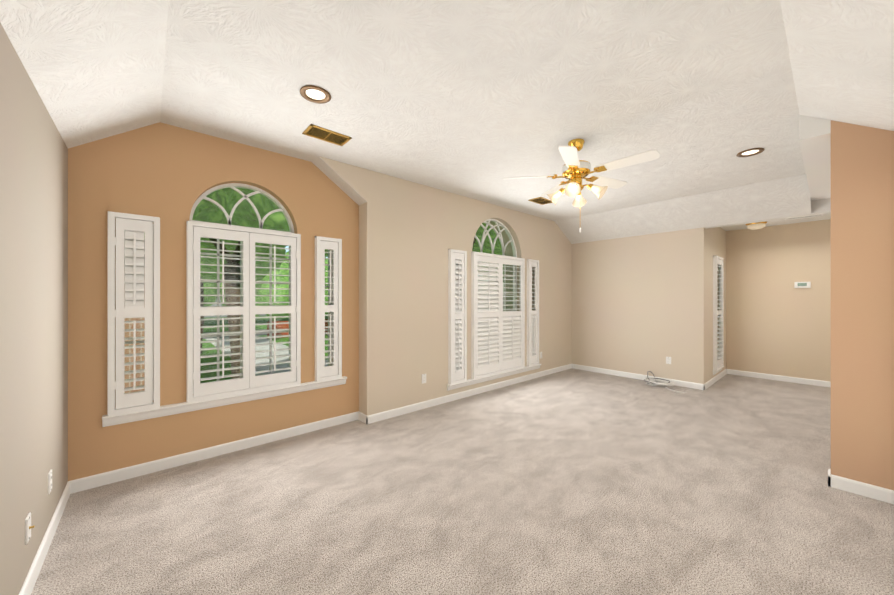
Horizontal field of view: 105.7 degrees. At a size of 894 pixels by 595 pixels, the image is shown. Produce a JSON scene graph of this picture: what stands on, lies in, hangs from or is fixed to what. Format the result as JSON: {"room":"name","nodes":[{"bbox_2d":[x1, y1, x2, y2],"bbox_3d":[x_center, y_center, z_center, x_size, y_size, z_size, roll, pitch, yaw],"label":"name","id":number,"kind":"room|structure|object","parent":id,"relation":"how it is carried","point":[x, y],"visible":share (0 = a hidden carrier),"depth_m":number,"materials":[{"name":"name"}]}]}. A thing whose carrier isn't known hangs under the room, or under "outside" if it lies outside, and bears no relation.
{"room":"empty living room","nodes":[
{"label":"empty living room","id":0,"kind":"room"},
{"bbox_2d":[0,23,67,594],"bbox_3d":[-1.447,-0.101,0.881,0.150,3.000,4.318,0,0,-41],"label":"wall","id":1,"kind":"structure","parent":0,"point":[33,299],"depth_m":1.63,"materials":[{"name":"beige paint"}]},
{"bbox_2d":[25,512,34,544],"bbox_3d":[-1.972,1.089,1.604,0.023,0.116,0.072,0,0,-41],"label":"outlet","id":2,"kind":"object","parent":1,"relation":"attached to","point":[28,526],"visible":0.98,"depth_m":1.59,"materials":[{"name":"white plastic"}]},
{"bbox_2d":[19,480,74,594],"bbox_3d":[-1.385,1.354,0.935,0.014,0.090,3.960,0,0,-41],"label":"baseboard","id":3,"kind":"structure","parent":1,"relation":"attached to","point":[29,583],"depth_m":1.84,"materials":[{"name":"white paint"}]},
{"bbox_2d":[48,469,51,493],"bbox_3d":[-2.294,1.064,1.960,0.011,0.116,0.072,0,0,-41],"label":"electrical outlet","id":4,"kind":"object","parent":1,"relation":"attached to","point":[49,481],"visible":1,"depth_m":1.95,"materials":[{"name":"white plastic"}]},
{"bbox_2d":[68,122,358,480],"bbox_3d":[-1.974,-0.101,3.177,2.400,3.000,0.180,0,0,-41],"label":"wall","id":5,"kind":"structure","parent":0,"point":[168,175],"depth_m":2.80,"materials":[{"name":"paint"}]},
{"bbox_2d":[107,211,159,415],"bbox_3d":[-2.417,0.119,2.622,0.300,1.528,0.089,0,0,-41],"label":"shutter","id":6,"kind":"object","parent":5,"relation":"attached to","point":[128,239],"depth_m":2.61,"materials":[{"name":"white wood"}]},
{"bbox_2d":[75,411,362,492],"bbox_3d":[-1.843,1.355,3.163,2.220,0.090,0.014,0,0,-41],"label":"baseboard","id":7,"kind":"structure","parent":5,"relation":"attached to","point":[81,484],"depth_m":2.92,"materials":[{"name":"white paint"}]},
{"bbox_2d":[102,376,346,426],"bbox_3d":[-1.837,0.922,3.139,1.907,0.085,0.058,0,0,-41],"label":"trim","id":8,"kind":"structure","parent":5,"relation":"attached to","point":[165,410],"depth_m":2.94,"materials":[{"name":"white paint"}]},
{"bbox_2d":[125,183,332,392],"bbox_3d":[-1.947,-0.118,3.241,1.747,1.925,0.060,0,0,-41],"label":"window","id":9,"kind":"structure","parent":5,"relation":"in","point":[257,190],"depth_m":3.23,"materials":[{"name":"white paint"}]},
{"bbox_2d":[186,221,300,402],"bbox_3d":[-1.833,0.119,3.139,0.919,1.528,0.090,0,0,-41],"label":"shutters","id":10,"kind":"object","parent":5,"relation":"in","point":[249,381],"depth_m":3.10,"materials":[{"name":"white wood"}]},
{"bbox_2d":[315,236,341,381],"bbox_3d":[-1.268,0.120,3.638,0.282,1.528,0.090,0,0,-41],"label":"shutter","id":11,"kind":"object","parent":5,"relation":"attached to","point":[323,372],"depth_m":3.61,"materials":[{"name":"white wood"}]},
{"bbox_2d":[312,156,571,415],"bbox_3d":[0.422,-0.100,5.162,5.440,3.000,0.380,0,0,-41],"label":"wall","id":12,"kind":"structure","parent":0,"point":[411,233],"depth_m":4.24,"materials":[{"name":"paint"}]},
{"bbox_2d":[422,374,425,383],"bbox_3d":[-0.288,1.025,4.274,0.072,0.116,0.011,0,0,-41],"label":"electrical outlet","id":13,"kind":"object","parent":12,"relation":"attached to","point":[423,378],"visible":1,"depth_m":4.27,"materials":[{"name":"white plastic"}]},
{"bbox_2d":[448,249,466,383],"bbox_3d":[0.150,0.257,4.628,0.303,1.813,0.069,0,0,-41],"label":"window","id":14,"kind":"structure","parent":12,"relation":"in","point":[457,349],"depth_m":4.61,"materials":[{"name":"white wood"}]},
{"bbox_2d":[363,364,570,423],"bbox_3d":[0.794,1.355,5.228,4.494,0.090,0.014,0,0,-41],"label":"baseboard","id":15,"kind":"structure","parent":12,"relation":"attached to","point":[399,411],"depth_m":4.58,"materials":[{"name":"white paint"}]},
{"bbox_2d":[455,219,516,357],"bbox_3d":[0.715,-0.057,5.328,2.000,2.364,0.060,0,0,-41],"label":"window","id":16,"kind":"structure","parent":12,"relation":"in","point":[505,229],"depth_m":5.46,"materials":[{"name":"white paint"}]},
{"bbox_2d":[447,364,541,390],"bbox_3d":[0.825,1.202,5.226,2.160,0.085,0.058,0,0,-41],"label":"trim","id":17,"kind":"structure","parent":12,"relation":"attached to","point":[468,382],"depth_m":5.05,"materials":[{"name":"white paint"}]},
{"bbox_2d":[471,252,524,378],"bbox_3d":[0.822,0.258,5.219,1.213,1.813,0.089,0,0,-41],"label":"window shutters","id":18,"kind":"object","parent":12,"relation":"in","point":[497,340],"depth_m":5.13,"materials":[{"name":"white wood"}]},
{"bbox_2d":[527,259,538,366],"bbox_3d":[1.481,0.258,5.802,0.303,1.813,0.088,0,0,-41],"label":"window","id":19,"kind":"structure","parent":12,"relation":"in","point":[532,337],"depth_m":5.77,"materials":[{"name":"white wood"}]},
{"bbox_2d":[0,0,893,243],"bbox_3d":[1.081,-1.240,3.216,6.730,0.360,4.168,0,0,-41],"label":"ceiling","id":20,"kind":"structure","parent":0,"point":[480,100],"depth_m":2.20,"materials":[{"name":"paint"}]},
{"bbox_2d":[300,85,330,103],"bbox_3d":[-0.918,-1.417,2.367,0.206,0.012,0.206,0,0,-41],"label":"recessed light","id":21,"kind":"object","parent":20,"relation":"in","point":[315,94],"visible":0.98,"depth_m":2.37,"materials":[{"name":"brown metal"}]},
{"bbox_2d":[302,124,351,145],"bbox_3d":[-1.048,-1.417,2.968,0.360,0.010,0.210,0,0,-41],"label":"ceiling vent","id":22,"kind":"object","parent":20,"relation":"in","point":[323,134],"visible":1,"depth_m":2.96,"materials":[{"name":"gold metal"}]},
{"bbox_2d":[528,197,552,204],"bbox_3d":[1.386,-1.416,4.973,0.360,0.010,0.210,0,0,-41],"label":"ceiling vent","id":23,"kind":"object","parent":20,"relation":"in","point":[541,200],"visible":0.92,"depth_m":4.96,"materials":[{"name":"gold metal"}]},
{"bbox_2d":[503,139,659,232],"bbox_3d":[1.215,-1.006,3.073,1.263,0.830,1.236,0,0,-41],"label":"fan","id":24,"kind":"object","parent":20,"relation":"hanging from","point":[575,170],"visible":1,"depth_m":3.00,"materials":[{"name":"white wood"}]},
{"bbox_2d":[736,148,764,156],"bbox_3d":[2.965,-1.416,3.312,0.206,0.012,0.206,0,0,-41],"label":"recessed light","id":25,"kind":"object","parent":20,"relation":"in","point":[750,152],"visible":1,"depth_m":3.32,"materials":[{"name":"brown metal"}]},
{"bbox_2d":[31,368,893,594],"bbox_3d":[2.124,1.450,3.296,8.700,0.100,5.430,0,0,-41],"label":"floor","id":26,"kind":"structure","parent":0,"point":[571,481],"depth_m":2.25,"materials":[{"name":"carpet"}]},
{"bbox_2d":[644,371,685,392],"bbox_3d":[3.415,1.312,5.300,0.441,0.173,0.628,0,0,-41],"label":"coil","id":27,"kind":"object","parent":26,"relation":"on","point":[656,383],"visible":1,"depth_m":5.38,"materials":[{"name":"white plastic"}]},
{"bbox_2d":[572,227,705,383],"bbox_3d":[3.109,-0.100,6.116,0.150,3.000,2.510,0,0,-41],"label":"wall","id":28,"kind":"structure","parent":0,"point":[638,304],"depth_m":5.75,"materials":[{"name":"beige paint"}]},
{"bbox_2d":[571,364,706,389],"bbox_3d":[3.191,1.355,5.899,0.014,0.090,2.104,0,0,-41],"label":"baseboard","id":29,"kind":"structure","parent":28,"relation":"attached to","point":[693,385],"depth_m":5.85,"materials":[{"name":"white paint"}]},
{"bbox_2d":[666,357,670,363],"bbox_3d":[3.576,1.015,5.467,0.011,0.116,0.072,0,0,-41],"label":"electrical outlet","id":30,"kind":"object","parent":28,"relation":"attached to","point":[668,360],"visible":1,"depth_m":5.46,"materials":[{"name":"white plastic"}]},
{"bbox_2d":[706,227,725,381],"bbox_3d":[4.516,-0.100,5.785,1.520,3.000,0.150,0,0,-41],"label":"wall","id":31,"kind":"structure","parent":0,"point":[716,241],"depth_m":5.46,"materials":[{"name":"beige paint"}]},
{"bbox_2d":[705,369,726,387],"bbox_3d":[4.510,1.355,5.670,1.620,0.090,0.014,0,0,-41],"label":"baseboard","id":32,"kind":"structure","parent":31,"relation":"attached to","point":[723,373],"depth_m":5.64,"materials":[{"name":"white paint"}]},
{"bbox_2d":[713,366,723,374],"bbox_3d":[4.562,1.223,5.687,0.580,0.085,0.058,0,0,-41],"label":"trim","id":33,"kind":"structure","parent":31,"relation":"attached to","point":[716,371],"depth_m":5.55,"materials":[{"name":"white paint"}]},
{"bbox_2d":[713,256,723,369],"bbox_3d":[4.564,0.250,5.685,0.528,1.868,0.089,0,0,-41],"label":"window","id":34,"kind":"structure","parent":31,"relation":"in","point":[718,359],"depth_m":5.62,"materials":[{"name":"white wood"}]},
{"bbox_2d":[704,198,830,228],"bbox_3d":[4.857,-1.330,4.138,0.150,0.540,2.770,0,0,-41],"label":"lintel","id":35,"kind":"object","parent":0,"point":[820,207],"visible":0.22,"depth_m":4.28,"materials":[{"name":"paint"}]},
{"bbox_2d":[720,217,814,230],"bbox_3d":[4.989,-1.410,5.363,1.670,0.380,1.110,0,0,-41],"label":"ceiling","id":36,"kind":"structure","parent":0,"point":[768,223],"depth_m":5.58,"materials":[{"name":"paint"}]},
{"bbox_2d":[745,221,766,229],"bbox_3d":[5.035,-1.164,5.516,0.269,0.112,0.269,0,0,43],"label":"ceiling light","id":37,"kind":"object","parent":36,"relation":"hanging from","point":[755,226],"visible":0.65,"depth_m":5.41,"materials":[{"name":"beige glass"}]},
{"bbox_2d":[785,214,822,219],"bbox_3d":[5.236,-1.216,4.986,0.550,0.010,0.400,0,0,-41],"label":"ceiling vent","id":38,"kind":"object","parent":36,"relation":"in","point":[804,217],"visible":0.29,"depth_m":5.13,"materials":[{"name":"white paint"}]},
{"bbox_2d":[726,219,830,381],"bbox_3d":[6.109,-0.100,5.244,0.150,3.000,3.070,0,0,-41],"label":"wall","id":39,"kind":"structure","parent":0,"point":[777,323],"depth_m":5.70,"materials":[{"name":"paint"}]},
{"bbox_2d":[727,369,830,386],"bbox_3d":[6.047,1.355,5.190,0.014,0.090,2.770,0,0,-41],"label":"baseboard","id":40,"kind":"structure","parent":39,"relation":"attached to","point":[729,371],"depth_m":5.68,"materials":[{"name":"white paint"}]},
{"bbox_2d":[794,282,810,287],"bbox_3d":[5.768,-0.205,5.497,0.028,0.100,0.180,0,0,-41],"label":"thermostat","id":41,"kind":"object","parent":39,"relation":"attached to","point":[802,284],"visible":0.95,"depth_m":5.49,"materials":[{"name":"white plastic"}]},
{"bbox_2d":[799,115,830,220],"bbox_3d":[4.414,-1.410,4.006,4.330,0.380,0.160,0,0,-41],"label":"ceiling","id":42,"kind":"structure","parent":0,"point":[815,138],"depth_m":2.89,"materials":[{"name":"paint"}]},
{"bbox_2d":[830,164,830,218],"bbox_3d":[5.058,-1.410,3.368,4.210,0.380,1.650,0,0,-41],"label":"ceiling","id":43,"kind":"structure","parent":0,"point":[830,186],"depth_m":3.64,"materials":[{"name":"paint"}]},
{"bbox_2d":[831,120,893,489],"bbox_3d":[3.436,-0.101,1.934,0.120,3.000,1.650,0,0,-41],"label":"wall","id":44,"kind":"structure","parent":0,"point":[862,303],"depth_m":2.40,"materials":[{"name":"orange paint"}]},
{"bbox_2d":[828,472,893,503],"bbox_3d":[2.954,1.354,2.377,0.014,0.090,0.374,0,0,-41],"label":"baseboard","id":45,"kind":"structure","parent":44,"relation":"attached to","point":[834,481],"depth_m":2.39,"materials":[{"name":"white paint"}]},
{"label":"outside","id":46,"kind":"structure","parent":0,"visible":0},
{"bbox_2d":[200,316,327,382],"bbox_3d":[-27.353,4.508,38.447,110.000,0.200,85.850,0,0,-41],"label":"lawn","id":47,"kind":"structure","parent":46,"point":[210,345],"depth_m":29.85,"materials":[{"name":"green plant"}]},
{"bbox_2d":[125,239,144,392],"bbox_3d":[-18.573,0.002,12.741,14.100,8.800,9.000,0,0,-41],"label":"neighbouring house","id":48,"kind":"structure","parent":47,"relation":"on","point":[138,350],"depth_m":13.18,"materials":[{"name":"brown"}]},
{"bbox_2d":[203,328,283,338],"bbox_3d":[-27.966,4.393,39.141,110.000,0.030,8.000,0,0,-41],"label":"street","id":49,"kind":"structure","parent":47,"relation":"on","point":[228,336],"depth_m":40.08,"materials":[{"name":"grey asphalt"}]},
{"bbox_2d":[206,336,327,374],"bbox_3d":[-14.838,4.395,27.388,4.900,0.020,27.000,0,0,-41],"label":"driveway","id":50,"kind":"structure","parent":47,"relation":"on","point":[261,354],"depth_m":26.52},
{"bbox_2d":[267,319,327,338],"bbox_3d":[-13.866,3.458,41.008,14.400,1.900,0.120,0,0,-41],"label":"fence","id":51,"kind":"object","parent":47,"relation":"on","point":[278,326],"depth_m":37.14,"materials":[{"name":"brown wood"}]},
{"bbox_2d":[144,187,503,378],"bbox_3d":[-23.564,-4.533,31.658,110.988,17.838,63.162,0,0,-41],"label":"trees","id":52,"kind":"object","parent":47,"relation":"on","point":[209,209],"depth_m":10.15,"materials":[{"name":"green plant"}]}
]}

